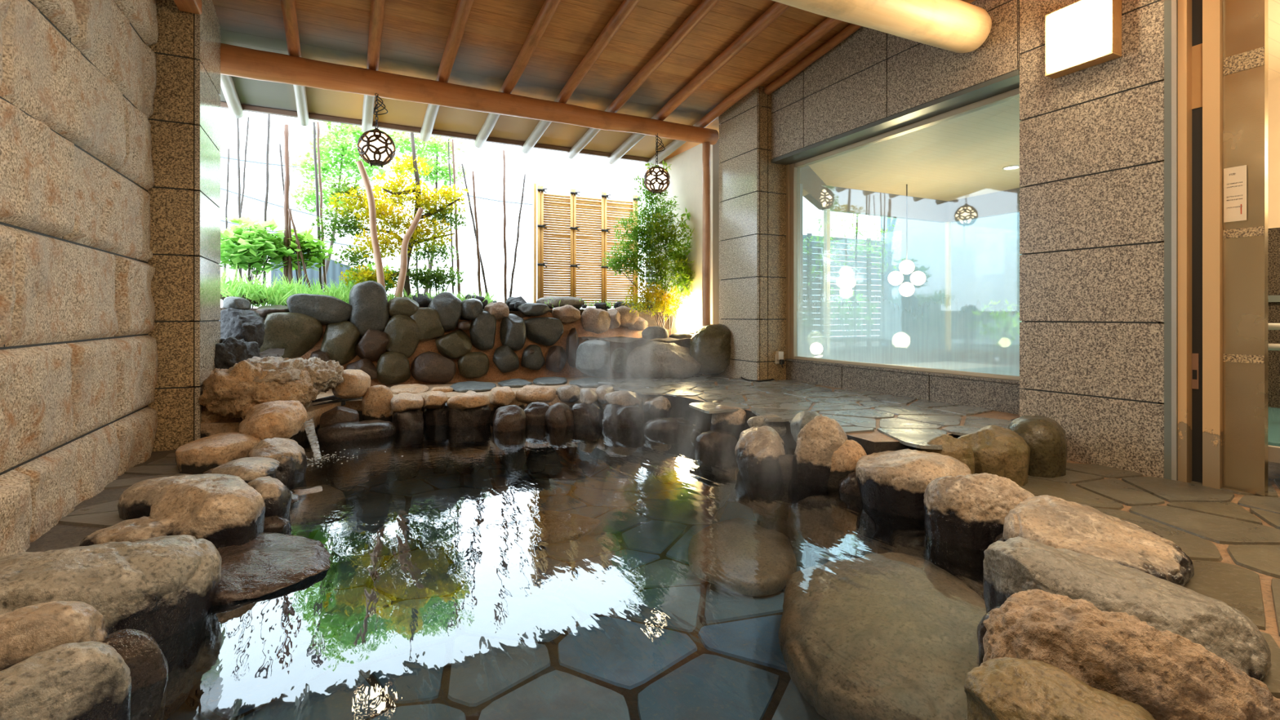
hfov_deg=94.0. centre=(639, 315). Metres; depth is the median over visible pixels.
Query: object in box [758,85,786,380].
column
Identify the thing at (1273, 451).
floor
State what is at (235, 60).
beam
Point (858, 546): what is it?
boulder
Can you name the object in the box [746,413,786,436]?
stone
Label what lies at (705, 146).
post
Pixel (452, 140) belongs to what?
bamboo pole
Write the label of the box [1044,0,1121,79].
wall lamp
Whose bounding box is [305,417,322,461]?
water
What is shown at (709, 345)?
boulder
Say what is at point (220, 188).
overhead wire
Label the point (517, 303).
stone
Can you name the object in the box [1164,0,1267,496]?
door
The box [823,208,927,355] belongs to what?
window
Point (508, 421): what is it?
stone
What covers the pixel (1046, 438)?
boulder
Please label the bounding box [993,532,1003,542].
stone
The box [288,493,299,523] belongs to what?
stone
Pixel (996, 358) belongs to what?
sill bath
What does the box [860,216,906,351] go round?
tree
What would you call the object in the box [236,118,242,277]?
bamboo pole
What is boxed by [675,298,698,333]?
lamp
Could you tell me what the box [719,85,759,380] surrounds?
column
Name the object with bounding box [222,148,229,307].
bamboo pole
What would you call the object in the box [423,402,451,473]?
stone
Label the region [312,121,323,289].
bamboo pole
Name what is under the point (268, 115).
bamboo pole
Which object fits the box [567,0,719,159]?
rafter
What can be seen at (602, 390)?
stone
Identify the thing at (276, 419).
boulder
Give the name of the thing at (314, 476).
floor
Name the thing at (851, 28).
rafter
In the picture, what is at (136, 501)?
boulder
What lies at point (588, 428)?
stone
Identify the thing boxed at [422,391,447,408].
stone
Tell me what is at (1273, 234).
wall
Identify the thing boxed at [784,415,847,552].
boulder
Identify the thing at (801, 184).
window frame
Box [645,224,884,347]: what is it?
fence
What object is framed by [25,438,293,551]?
floor
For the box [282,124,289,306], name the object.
bamboo pole
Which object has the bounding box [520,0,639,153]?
rafter
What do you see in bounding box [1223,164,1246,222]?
notice
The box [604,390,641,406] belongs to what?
stone
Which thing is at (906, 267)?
lamp
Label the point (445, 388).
stone
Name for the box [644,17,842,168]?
rafter
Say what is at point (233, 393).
boulder
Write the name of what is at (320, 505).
boulder
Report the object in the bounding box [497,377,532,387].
stone
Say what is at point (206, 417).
boulder
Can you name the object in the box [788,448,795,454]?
stone
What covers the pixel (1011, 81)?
lintel
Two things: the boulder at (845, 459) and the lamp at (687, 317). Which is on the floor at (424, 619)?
the boulder at (845, 459)
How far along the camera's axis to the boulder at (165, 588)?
1.76 m
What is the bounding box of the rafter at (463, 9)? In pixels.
[419,0,473,142]
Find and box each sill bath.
[813,355,826,358]
[826,350,947,364]
[947,350,1019,366]
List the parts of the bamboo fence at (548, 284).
frame post, post, post, post, post, post, post, post, post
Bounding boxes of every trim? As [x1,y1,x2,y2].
[785,358,1019,384]
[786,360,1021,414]
[1267,295,1279,302]
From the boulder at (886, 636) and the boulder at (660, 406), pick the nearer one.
the boulder at (886, 636)
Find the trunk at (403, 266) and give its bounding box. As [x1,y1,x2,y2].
[394,207,423,297]
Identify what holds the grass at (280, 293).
on the garden
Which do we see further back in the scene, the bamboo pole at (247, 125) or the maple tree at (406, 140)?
the maple tree at (406, 140)
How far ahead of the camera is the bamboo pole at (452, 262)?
8.29 m
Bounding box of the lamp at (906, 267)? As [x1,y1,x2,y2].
[888,184,925,296]
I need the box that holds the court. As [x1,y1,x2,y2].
[803,341,979,357]
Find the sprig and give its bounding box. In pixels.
[644,160,671,171]
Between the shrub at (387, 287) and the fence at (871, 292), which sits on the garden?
the shrub at (387, 287)
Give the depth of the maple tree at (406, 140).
8.48 m
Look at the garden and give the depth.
7.84 m
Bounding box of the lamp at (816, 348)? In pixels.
[809,342,822,356]
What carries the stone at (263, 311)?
on the wall at (395, 341)
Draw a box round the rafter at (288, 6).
[280,0,309,126]
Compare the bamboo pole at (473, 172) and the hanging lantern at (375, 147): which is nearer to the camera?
the hanging lantern at (375, 147)
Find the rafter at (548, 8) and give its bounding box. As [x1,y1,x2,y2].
[474,0,561,148]
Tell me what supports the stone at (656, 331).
on the bed
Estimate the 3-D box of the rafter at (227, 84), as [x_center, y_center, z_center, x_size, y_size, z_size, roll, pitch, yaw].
[-3.787,-2.156,5.438,0.119,0.294,1.444,0,0,-26]
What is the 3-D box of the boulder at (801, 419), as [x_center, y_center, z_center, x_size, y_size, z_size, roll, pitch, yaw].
[1.063,0.726,3.810,0.203,0.235,0.263,0,0,16]
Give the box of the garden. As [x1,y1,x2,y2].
[220,307,671,329]
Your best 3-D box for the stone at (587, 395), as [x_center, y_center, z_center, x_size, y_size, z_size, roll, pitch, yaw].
[-0.475,0.749,5.488,0.162,0.166,0.334,0,0,-5]
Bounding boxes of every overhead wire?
[220,155,307,167]
[220,187,333,220]
[220,219,367,248]
[458,192,533,204]
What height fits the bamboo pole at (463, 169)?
1.986 m
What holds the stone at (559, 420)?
on the floor at (424, 619)
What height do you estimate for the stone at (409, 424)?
0.627 m
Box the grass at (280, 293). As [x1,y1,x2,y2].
[220,261,654,310]
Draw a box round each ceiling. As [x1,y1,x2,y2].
[808,0,1279,200]
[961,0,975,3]
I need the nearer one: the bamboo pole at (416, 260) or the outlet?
the outlet
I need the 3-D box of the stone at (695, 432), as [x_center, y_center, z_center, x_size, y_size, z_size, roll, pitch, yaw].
[0.457,0.975,4.705,0.136,0.181,0.158,0,0,-10]
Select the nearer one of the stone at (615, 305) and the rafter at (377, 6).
the rafter at (377, 6)
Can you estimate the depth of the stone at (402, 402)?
4.99 m
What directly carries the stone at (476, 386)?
on the floor at (314, 476)
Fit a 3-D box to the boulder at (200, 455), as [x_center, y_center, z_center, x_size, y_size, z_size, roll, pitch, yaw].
[-2.556,1.067,3.633,0.436,0.669,0.529,0,0,-32]
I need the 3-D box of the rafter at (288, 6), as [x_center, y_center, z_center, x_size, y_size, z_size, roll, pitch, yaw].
[-2.599,-2.355,4.389,0.106,0.686,4.386,0,0,-26]
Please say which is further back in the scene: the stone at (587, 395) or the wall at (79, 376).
the stone at (587, 395)
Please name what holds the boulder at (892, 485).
on the floor at (424, 619)
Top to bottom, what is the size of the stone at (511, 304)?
0.087 m
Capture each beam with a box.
[220,43,719,144]
[772,0,991,53]
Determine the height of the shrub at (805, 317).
0.815 m
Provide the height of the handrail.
0.851 m
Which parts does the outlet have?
plate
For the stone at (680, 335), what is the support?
on the bed
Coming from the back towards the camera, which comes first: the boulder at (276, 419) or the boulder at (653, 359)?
the boulder at (653, 359)
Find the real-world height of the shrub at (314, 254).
1.035 m
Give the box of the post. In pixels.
[702,141,710,375]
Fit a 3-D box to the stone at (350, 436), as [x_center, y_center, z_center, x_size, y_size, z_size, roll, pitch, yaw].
[-2.256,1.111,4.746,0.586,0.553,0.349,0,0,-25]
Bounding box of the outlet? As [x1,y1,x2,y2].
[774,351,783,364]
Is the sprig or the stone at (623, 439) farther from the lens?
the sprig
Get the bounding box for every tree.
[288,120,406,284]
[309,132,471,297]
[387,131,468,293]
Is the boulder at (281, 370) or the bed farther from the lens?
the bed
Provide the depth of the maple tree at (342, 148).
8.18 m
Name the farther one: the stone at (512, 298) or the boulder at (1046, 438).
the stone at (512, 298)
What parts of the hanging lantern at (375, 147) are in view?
glowing globe, chain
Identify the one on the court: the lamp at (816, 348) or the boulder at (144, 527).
the lamp at (816, 348)
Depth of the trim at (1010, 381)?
4.98 m
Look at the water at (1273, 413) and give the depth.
4.17 m
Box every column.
[147,0,194,451]
[190,0,220,440]
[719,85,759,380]
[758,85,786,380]
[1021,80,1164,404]
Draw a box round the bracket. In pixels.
[173,0,201,14]
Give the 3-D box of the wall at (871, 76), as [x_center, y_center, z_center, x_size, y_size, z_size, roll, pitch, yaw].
[2.002,-2.230,5.198,0.060,1.140,2.592,0,0,-26]
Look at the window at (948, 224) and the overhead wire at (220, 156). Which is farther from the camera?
the overhead wire at (220, 156)
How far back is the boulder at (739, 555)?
3.14 m
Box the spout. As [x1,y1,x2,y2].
[311,395,362,405]
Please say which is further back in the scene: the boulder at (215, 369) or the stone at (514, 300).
the stone at (514, 300)
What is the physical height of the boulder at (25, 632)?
0.640 m
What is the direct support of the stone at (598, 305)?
on the garden
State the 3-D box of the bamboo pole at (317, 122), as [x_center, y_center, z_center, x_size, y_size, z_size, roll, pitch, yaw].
[-3.856,-1.195,7.240,0.119,2.294,0.044,0,0,-26]
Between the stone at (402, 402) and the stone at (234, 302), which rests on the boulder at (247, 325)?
the stone at (234, 302)
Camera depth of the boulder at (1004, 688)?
1.18 m
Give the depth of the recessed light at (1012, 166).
7.05 m
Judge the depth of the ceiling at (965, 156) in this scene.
6.73 m
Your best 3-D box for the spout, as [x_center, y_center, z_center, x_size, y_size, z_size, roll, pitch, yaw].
[-2.665,0.748,5.275,0.200,0.131,0.617,0,0,27]
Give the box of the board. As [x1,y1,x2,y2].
[220,101,665,164]
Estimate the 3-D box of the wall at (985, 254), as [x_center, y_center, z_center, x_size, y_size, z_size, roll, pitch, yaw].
[5.849,-0.850,10.010,0.200,2.900,4.300,0,0,-26]
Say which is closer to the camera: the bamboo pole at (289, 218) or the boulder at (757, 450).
the boulder at (757, 450)
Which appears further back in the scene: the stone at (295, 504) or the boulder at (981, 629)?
the stone at (295, 504)
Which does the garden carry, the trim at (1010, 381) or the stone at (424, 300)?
the stone at (424, 300)
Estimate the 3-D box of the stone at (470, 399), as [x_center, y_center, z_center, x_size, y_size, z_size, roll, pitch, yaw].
[-1.503,0.748,5.232,0.359,0.167,0.334,0,0,-16]
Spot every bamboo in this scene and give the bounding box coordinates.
[803,213,851,354]
[832,213,870,353]
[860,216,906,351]
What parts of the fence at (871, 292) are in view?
post, post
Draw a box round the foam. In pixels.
[306,448,403,466]
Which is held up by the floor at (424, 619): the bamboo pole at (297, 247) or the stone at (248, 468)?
the stone at (248, 468)
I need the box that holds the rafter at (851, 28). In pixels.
[764,23,862,94]
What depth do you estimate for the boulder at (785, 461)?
3.48 m
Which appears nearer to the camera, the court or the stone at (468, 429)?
the stone at (468, 429)
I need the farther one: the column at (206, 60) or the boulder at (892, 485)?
the column at (206, 60)
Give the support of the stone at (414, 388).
on the floor at (314, 476)
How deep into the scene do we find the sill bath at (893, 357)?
8.69 m
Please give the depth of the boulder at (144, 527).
2.22 m
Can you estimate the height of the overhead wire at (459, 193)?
0.118 m
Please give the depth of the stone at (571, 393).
5.60 m
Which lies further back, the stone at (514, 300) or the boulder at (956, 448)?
the stone at (514, 300)
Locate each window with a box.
[786,87,1019,380]
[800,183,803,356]
[822,185,947,222]
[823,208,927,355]
[945,221,951,351]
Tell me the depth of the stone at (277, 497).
2.77 m
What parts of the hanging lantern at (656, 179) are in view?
glowing globe, chain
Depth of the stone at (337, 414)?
4.70 m
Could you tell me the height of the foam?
0.040 m
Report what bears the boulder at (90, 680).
on the floor at (424, 619)
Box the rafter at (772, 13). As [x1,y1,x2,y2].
[607,1,791,164]
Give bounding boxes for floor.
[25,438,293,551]
[167,463,839,719]
[200,376,652,486]
[597,374,1019,454]
[680,424,1279,699]
[894,360,1279,462]
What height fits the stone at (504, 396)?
0.174 m
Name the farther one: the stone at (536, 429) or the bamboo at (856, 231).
the bamboo at (856, 231)
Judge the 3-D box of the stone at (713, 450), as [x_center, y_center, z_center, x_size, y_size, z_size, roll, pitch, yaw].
[0.551,1.119,4.302,0.326,0.579,0.201,0,0,7]
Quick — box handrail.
[1267,323,1279,350]
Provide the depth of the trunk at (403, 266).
6.74 m
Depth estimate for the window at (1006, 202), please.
8.65 m
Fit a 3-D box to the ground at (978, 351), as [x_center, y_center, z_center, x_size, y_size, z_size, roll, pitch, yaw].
[7.635,0.886,7.660,3.500,0.628,5.700,0,0,-26]
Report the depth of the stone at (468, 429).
5.16 m
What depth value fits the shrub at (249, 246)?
6.56 m
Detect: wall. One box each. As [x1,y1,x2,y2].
[0,0,158,557]
[259,280,671,386]
[654,138,720,333]
[771,0,1021,159]
[880,212,1021,352]
[1019,0,1164,478]
[1267,77,1279,408]
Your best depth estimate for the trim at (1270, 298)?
4.42 m
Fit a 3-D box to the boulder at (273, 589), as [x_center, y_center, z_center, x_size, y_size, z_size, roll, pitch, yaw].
[-1.505,1.146,2.300,0.695,0.518,0.562,0,0,34]
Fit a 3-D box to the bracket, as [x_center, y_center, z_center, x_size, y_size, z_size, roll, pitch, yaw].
[-2.987,-2.275,3.919,0.130,0.450,0.280,0,0,-26]
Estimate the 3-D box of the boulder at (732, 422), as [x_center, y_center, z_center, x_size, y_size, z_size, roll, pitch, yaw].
[0.662,1.023,4.467,0.286,0.704,0.163,0,0,10]
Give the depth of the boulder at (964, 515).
2.48 m
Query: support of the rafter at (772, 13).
on the beam at (235, 60)
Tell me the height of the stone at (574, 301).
0.150 m
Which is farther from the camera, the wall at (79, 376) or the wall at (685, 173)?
the wall at (685, 173)
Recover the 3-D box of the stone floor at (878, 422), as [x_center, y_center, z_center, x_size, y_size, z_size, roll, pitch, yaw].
[1.299,1.104,5.206,2.322,0.833,4.011,0,0,-31]
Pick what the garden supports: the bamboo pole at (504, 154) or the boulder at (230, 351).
the bamboo pole at (504, 154)
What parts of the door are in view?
lock plate, panel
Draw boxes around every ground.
[258,347,285,357]
[977,351,1019,354]
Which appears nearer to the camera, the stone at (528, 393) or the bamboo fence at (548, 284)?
the stone at (528, 393)
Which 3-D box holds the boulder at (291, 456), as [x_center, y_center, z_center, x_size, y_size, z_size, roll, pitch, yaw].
[-2.151,1.051,3.532,0.311,0.666,0.518,0,0,-31]
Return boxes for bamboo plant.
[599,172,696,337]
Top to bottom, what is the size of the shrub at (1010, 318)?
0.875 m
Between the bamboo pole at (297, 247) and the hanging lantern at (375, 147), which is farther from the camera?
the bamboo pole at (297, 247)
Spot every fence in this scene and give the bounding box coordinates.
[271,253,364,305]
[533,182,641,306]
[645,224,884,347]
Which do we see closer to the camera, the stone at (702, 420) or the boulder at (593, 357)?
the stone at (702, 420)
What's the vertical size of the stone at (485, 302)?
0.204 m
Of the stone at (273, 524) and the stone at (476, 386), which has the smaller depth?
the stone at (273, 524)
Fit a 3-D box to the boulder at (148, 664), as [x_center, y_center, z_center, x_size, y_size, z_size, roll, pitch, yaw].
[-1.352,1.115,1.534,0.219,0.589,0.134,0,0,-41]
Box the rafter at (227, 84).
[220,74,244,118]
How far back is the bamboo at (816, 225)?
9.22 m
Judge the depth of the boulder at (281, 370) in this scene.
4.31 m
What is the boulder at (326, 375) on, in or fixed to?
on the boulder at (233, 393)
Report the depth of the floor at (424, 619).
2.75 m
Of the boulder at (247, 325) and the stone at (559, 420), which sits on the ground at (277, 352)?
the boulder at (247, 325)
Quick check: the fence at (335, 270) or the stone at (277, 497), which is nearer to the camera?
the stone at (277, 497)
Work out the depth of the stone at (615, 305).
7.74 m
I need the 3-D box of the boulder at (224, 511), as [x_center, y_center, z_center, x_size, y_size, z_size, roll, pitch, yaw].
[-1.776,1.043,2.462,0.383,0.722,0.448,0,0,-39]
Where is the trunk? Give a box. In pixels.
[355,160,386,290]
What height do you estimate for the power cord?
0.434 m
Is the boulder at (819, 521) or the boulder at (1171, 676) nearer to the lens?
the boulder at (1171, 676)
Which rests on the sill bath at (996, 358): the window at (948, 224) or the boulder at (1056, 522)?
the window at (948, 224)
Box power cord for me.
[740,359,784,381]
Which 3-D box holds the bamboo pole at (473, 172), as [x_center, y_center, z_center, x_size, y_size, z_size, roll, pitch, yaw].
[-2.169,-0.988,7.971,0.149,1.869,0.052,0,0,-26]
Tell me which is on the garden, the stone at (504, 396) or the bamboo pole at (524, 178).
the bamboo pole at (524, 178)
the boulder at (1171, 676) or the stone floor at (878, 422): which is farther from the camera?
the stone floor at (878, 422)
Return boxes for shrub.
[218,215,303,307]
[265,227,334,284]
[343,261,409,292]
[408,262,466,294]
[803,303,820,341]
[819,285,878,351]
[968,297,1021,353]
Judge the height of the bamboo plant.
2.096 m
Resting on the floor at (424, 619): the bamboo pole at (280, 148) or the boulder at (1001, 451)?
the boulder at (1001, 451)
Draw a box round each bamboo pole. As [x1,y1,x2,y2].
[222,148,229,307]
[235,116,248,279]
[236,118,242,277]
[262,114,270,306]
[279,143,293,283]
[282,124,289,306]
[288,208,292,288]
[288,208,311,290]
[295,238,301,285]
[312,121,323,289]
[316,121,326,292]
[415,245,418,293]
[427,248,431,297]
[448,138,454,295]
[451,138,460,298]
[461,163,488,296]
[471,171,481,296]
[502,150,506,302]
[509,173,525,297]
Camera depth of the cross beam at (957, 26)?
3.89 m
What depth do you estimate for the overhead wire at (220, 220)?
10.59 m
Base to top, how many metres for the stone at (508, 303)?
0.144 m
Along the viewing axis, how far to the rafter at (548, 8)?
5.31 m
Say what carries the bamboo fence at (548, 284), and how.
on the garden
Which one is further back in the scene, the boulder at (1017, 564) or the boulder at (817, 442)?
the boulder at (817, 442)
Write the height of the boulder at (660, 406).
0.714 m
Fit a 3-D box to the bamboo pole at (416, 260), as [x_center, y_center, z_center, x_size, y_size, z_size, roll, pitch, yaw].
[-2.990,-0.672,8.008,0.036,1.256,0.047,0,0,41]
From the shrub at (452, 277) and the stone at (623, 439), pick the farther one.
the shrub at (452, 277)
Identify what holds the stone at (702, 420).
on the floor at (424, 619)
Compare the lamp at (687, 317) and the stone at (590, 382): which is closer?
the stone at (590, 382)
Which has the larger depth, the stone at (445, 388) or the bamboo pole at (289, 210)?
the bamboo pole at (289, 210)
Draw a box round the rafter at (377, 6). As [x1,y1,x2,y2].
[361,0,385,132]
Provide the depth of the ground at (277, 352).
5.63 m
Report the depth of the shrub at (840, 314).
9.99 m
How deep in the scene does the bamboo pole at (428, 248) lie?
8.07 m
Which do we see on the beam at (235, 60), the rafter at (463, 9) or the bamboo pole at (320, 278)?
the rafter at (463, 9)
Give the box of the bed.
[581,336,702,378]
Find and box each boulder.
[0,534,222,719]
[0,600,110,671]
[0,640,131,719]
[79,515,172,546]
[103,628,168,719]
[117,473,234,520]
[149,475,266,548]
[175,432,261,474]
[196,532,337,679]
[198,360,318,419]
[201,405,242,423]
[210,368,220,374]
[213,336,260,368]
[218,307,265,348]
[230,355,304,383]
[238,400,306,439]
[248,437,306,535]
[289,356,343,395]
[290,484,346,530]
[575,339,627,377]
[626,341,701,378]
[641,395,671,422]
[688,324,731,374]
[688,517,796,596]
[710,404,746,440]
[734,425,788,529]
[774,453,793,537]
[777,551,986,719]
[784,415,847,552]
[789,494,848,550]
[790,410,820,442]
[827,440,866,559]
[838,471,876,558]
[855,448,971,553]
[857,507,875,542]
[888,528,928,560]
[915,434,974,474]
[923,472,1034,599]
[957,424,1030,486]
[964,657,1155,719]
[977,605,1000,666]
[982,536,1271,680]
[982,589,1279,719]
[1002,494,1194,586]
[1007,415,1067,477]
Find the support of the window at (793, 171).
in the wall at (1091, 139)
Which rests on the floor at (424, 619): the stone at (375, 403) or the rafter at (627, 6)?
the stone at (375, 403)
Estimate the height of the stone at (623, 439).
0.638 m
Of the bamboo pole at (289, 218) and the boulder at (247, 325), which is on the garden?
the bamboo pole at (289, 218)
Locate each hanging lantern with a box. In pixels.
[357,93,395,167]
[644,133,670,194]
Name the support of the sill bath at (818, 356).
on the floor at (1273, 451)
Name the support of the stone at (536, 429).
on the floor at (424, 619)
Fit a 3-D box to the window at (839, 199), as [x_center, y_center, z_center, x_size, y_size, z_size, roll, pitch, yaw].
[3.616,-1.600,8.674,2.470,0.320,0.100,0,0,-26]
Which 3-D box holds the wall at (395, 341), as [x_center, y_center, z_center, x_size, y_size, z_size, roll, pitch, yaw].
[-1.903,0.215,6.734,6.001,1.169,0.327,0,0,-27]
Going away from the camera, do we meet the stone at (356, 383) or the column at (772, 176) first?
the stone at (356, 383)
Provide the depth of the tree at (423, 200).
7.08 m
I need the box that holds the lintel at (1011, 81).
[770,69,1019,164]
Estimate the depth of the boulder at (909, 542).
2.73 m
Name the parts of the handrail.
rail, rail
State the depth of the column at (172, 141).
4.03 m
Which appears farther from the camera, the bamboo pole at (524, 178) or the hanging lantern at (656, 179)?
the bamboo pole at (524, 178)
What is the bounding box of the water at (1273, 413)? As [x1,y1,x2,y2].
[955,366,1279,446]
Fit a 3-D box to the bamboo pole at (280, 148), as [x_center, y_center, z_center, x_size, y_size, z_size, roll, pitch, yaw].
[-4.128,-1.025,6.995,0.180,1.951,0.037,0,0,-26]
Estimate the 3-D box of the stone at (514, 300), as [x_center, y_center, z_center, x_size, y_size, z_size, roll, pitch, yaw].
[-1.501,-0.135,7.356,0.168,0.130,0.234,0,0,34]
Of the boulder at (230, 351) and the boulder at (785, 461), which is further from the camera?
the boulder at (230, 351)
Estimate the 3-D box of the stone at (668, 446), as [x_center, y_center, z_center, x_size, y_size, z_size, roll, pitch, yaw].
[0.235,1.127,4.954,0.430,0.556,0.271,0,0,3]
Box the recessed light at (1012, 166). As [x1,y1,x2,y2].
[1002,164,1019,169]
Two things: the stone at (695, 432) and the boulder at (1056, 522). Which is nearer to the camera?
the boulder at (1056, 522)
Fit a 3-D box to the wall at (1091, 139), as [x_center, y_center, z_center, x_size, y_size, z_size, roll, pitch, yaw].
[2.760,-0.860,3.677,0.060,3.720,0.790,0,0,-26]
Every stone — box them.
[202,456,279,483]
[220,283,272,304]
[222,296,250,310]
[247,475,291,519]
[255,304,288,317]
[263,515,292,535]
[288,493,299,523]
[315,419,395,491]
[320,406,359,488]
[331,368,370,399]
[361,384,393,475]
[390,383,429,394]
[390,392,423,412]
[391,408,424,480]
[412,293,431,307]
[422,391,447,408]
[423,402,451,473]
[430,386,453,391]
[447,390,489,410]
[448,405,490,474]
[450,381,496,392]
[462,294,488,309]
[488,386,515,406]
[492,404,526,478]
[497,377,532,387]
[505,296,525,311]
[506,300,516,311]
[508,302,515,309]
[510,299,526,309]
[514,301,525,309]
[515,384,556,404]
[523,401,549,473]
[533,376,567,385]
[536,296,584,307]
[545,402,575,469]
[555,384,580,403]
[568,377,607,387]
[571,402,603,474]
[579,387,597,404]
[594,302,606,309]
[595,384,614,404]
[601,404,644,478]
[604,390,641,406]
[613,301,629,308]
[641,325,667,339]
[642,417,693,484]
[669,332,693,338]
[688,426,705,445]
[693,429,737,510]
[694,400,723,431]
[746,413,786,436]
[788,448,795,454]
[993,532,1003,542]
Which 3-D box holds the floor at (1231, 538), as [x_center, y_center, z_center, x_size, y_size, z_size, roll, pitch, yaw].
[2.002,1.208,2.914,4.233,0.623,5.967,0,0,-26]

